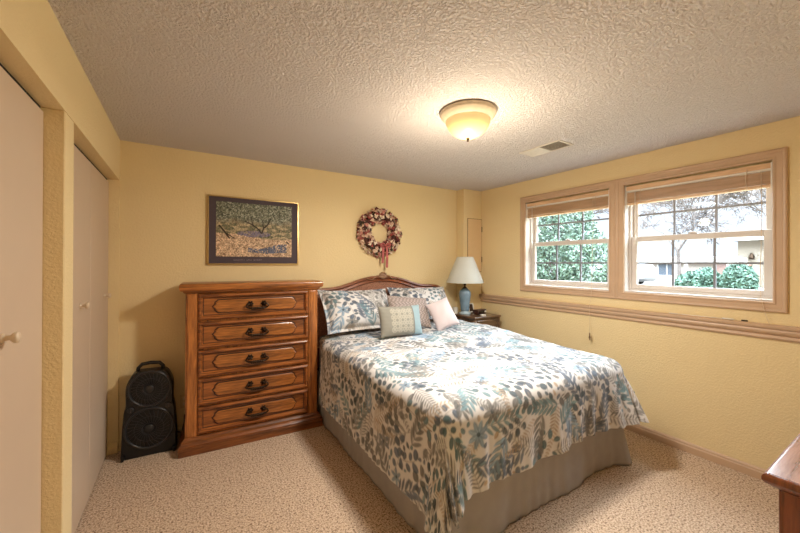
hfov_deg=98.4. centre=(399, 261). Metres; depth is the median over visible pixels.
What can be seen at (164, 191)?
wall
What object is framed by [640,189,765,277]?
bare tree
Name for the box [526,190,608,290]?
window
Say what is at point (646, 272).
car
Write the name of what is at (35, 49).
wall
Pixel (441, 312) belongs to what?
throw pillow
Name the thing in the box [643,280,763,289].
driveway
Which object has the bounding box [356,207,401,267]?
wreath
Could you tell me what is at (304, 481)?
floor
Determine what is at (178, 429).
baseboard
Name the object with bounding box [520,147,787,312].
trim
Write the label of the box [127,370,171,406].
grille
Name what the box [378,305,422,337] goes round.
throw pillow
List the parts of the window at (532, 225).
sash, sash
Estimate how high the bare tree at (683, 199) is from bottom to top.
6.215 m
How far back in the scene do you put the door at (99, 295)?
2.36 m
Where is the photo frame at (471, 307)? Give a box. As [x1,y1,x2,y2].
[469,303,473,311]
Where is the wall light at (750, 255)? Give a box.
[748,253,754,258]
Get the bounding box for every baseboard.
[107,442,117,454]
[118,427,183,450]
[624,424,765,480]
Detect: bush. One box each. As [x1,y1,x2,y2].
[675,267,720,287]
[718,264,759,289]
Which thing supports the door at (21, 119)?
in the wall at (35, 49)
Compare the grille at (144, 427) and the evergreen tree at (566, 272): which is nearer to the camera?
the grille at (144, 427)
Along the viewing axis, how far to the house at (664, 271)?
20.18 m
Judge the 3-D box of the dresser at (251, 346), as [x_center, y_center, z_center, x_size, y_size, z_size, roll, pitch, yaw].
[-1.258,0.828,2.999,1.109,1.315,0.318,0,0,-29]
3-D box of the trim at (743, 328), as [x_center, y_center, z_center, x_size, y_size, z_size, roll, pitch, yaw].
[2.033,0.472,3.062,0.044,0.103,3.630,0,0,-32]
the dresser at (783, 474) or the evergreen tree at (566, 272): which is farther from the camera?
the evergreen tree at (566, 272)
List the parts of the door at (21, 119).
handle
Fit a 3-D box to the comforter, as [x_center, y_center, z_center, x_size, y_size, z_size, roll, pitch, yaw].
[0.510,1.047,2.873,1.970,0.778,2.075,0,0,-32]
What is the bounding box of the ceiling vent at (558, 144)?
[519,140,573,156]
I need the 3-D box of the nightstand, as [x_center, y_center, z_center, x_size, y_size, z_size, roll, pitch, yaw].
[0.921,1.067,4.226,0.430,0.858,0.459,0,0,-32]
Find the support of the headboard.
on the floor
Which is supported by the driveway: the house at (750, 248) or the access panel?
the house at (750, 248)
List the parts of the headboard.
cane panel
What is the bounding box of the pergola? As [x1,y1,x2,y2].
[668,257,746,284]
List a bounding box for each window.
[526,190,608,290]
[625,162,772,301]
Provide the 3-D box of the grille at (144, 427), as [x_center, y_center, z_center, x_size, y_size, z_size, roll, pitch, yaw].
[-1.919,1.272,2.644,0.322,0.322,0.031,0,0,-29]
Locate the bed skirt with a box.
[317,370,631,532]
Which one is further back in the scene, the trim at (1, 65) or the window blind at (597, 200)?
the window blind at (597, 200)
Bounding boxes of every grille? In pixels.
[123,406,173,449]
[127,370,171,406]
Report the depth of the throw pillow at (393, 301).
3.49 m
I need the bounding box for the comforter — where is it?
[319,319,648,532]
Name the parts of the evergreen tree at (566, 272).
stem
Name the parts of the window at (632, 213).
sash, sash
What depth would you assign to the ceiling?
1.75 m
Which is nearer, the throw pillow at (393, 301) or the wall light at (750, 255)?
the throw pillow at (393, 301)
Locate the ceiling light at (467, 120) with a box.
[440,100,496,141]
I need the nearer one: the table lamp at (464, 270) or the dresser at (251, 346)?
the dresser at (251, 346)
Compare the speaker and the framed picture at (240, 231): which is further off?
the framed picture at (240, 231)
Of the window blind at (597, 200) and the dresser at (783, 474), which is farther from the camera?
the window blind at (597, 200)
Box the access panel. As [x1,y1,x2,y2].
[467,218,481,271]
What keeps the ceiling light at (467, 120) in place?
attached to the ceiling
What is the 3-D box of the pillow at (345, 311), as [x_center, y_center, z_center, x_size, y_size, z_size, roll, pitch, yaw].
[-0.407,0.474,3.448,0.784,0.398,0.314,0,0,-36]
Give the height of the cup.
0.075 m
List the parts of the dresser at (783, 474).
moulding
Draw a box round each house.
[638,256,737,280]
[724,236,763,287]
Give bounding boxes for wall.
[0,0,119,532]
[118,140,456,440]
[456,189,480,311]
[481,116,799,469]
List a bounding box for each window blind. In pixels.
[526,190,608,339]
[625,162,772,323]
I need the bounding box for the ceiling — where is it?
[48,0,799,190]
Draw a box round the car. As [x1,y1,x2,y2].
[537,249,657,283]
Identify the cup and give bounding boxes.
[453,307,457,313]
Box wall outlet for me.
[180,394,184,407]
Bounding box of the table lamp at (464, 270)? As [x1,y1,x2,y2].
[447,257,483,314]
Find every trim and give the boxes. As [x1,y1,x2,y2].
[0,63,106,179]
[479,294,799,342]
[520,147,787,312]
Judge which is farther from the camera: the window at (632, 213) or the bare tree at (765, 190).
the bare tree at (765, 190)
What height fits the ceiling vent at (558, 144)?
0.007 m
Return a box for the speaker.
[120,361,184,462]
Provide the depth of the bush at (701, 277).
6.17 m
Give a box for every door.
[0,66,42,532]
[71,145,90,532]
[89,164,110,496]
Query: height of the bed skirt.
0.444 m
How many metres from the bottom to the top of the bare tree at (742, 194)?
3.963 m
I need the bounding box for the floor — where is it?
[75,424,778,532]
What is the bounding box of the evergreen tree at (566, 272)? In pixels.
[536,211,607,282]
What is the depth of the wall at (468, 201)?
4.52 m
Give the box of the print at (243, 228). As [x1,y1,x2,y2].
[216,201,291,256]
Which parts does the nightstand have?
drawer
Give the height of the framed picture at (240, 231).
0.616 m
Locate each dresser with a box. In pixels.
[178,279,322,458]
[761,433,799,532]
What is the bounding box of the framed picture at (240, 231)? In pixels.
[207,194,298,264]
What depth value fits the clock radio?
4.18 m
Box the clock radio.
[473,309,485,314]
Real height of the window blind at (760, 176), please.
1.094 m
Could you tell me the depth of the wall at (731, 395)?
2.72 m
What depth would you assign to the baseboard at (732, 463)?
2.64 m
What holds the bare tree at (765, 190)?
on the driveway
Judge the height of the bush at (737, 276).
0.629 m
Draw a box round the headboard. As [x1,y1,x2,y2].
[317,272,440,370]
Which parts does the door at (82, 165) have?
handle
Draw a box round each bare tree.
[542,209,608,226]
[596,199,684,225]
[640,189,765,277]
[705,190,765,225]
[708,188,765,216]
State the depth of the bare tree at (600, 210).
14.72 m
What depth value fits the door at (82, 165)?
1.96 m
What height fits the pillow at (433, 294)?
0.364 m
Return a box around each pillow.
[317,289,388,334]
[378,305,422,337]
[387,287,445,318]
[387,295,431,327]
[426,297,459,330]
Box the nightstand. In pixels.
[455,312,500,327]
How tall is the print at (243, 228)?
0.492 m
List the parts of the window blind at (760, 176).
rail, pull cord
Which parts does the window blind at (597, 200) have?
rail, pull cord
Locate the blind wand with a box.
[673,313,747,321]
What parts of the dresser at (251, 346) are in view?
drawer, drawer, drawer, drawer, drawer, raised panel, raised panel, raised panel, raised panel, raised panel, handle, handle, handle, handle, handle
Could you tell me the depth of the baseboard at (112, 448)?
2.67 m
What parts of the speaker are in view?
control knob, carry handle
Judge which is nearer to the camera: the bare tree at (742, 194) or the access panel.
the access panel

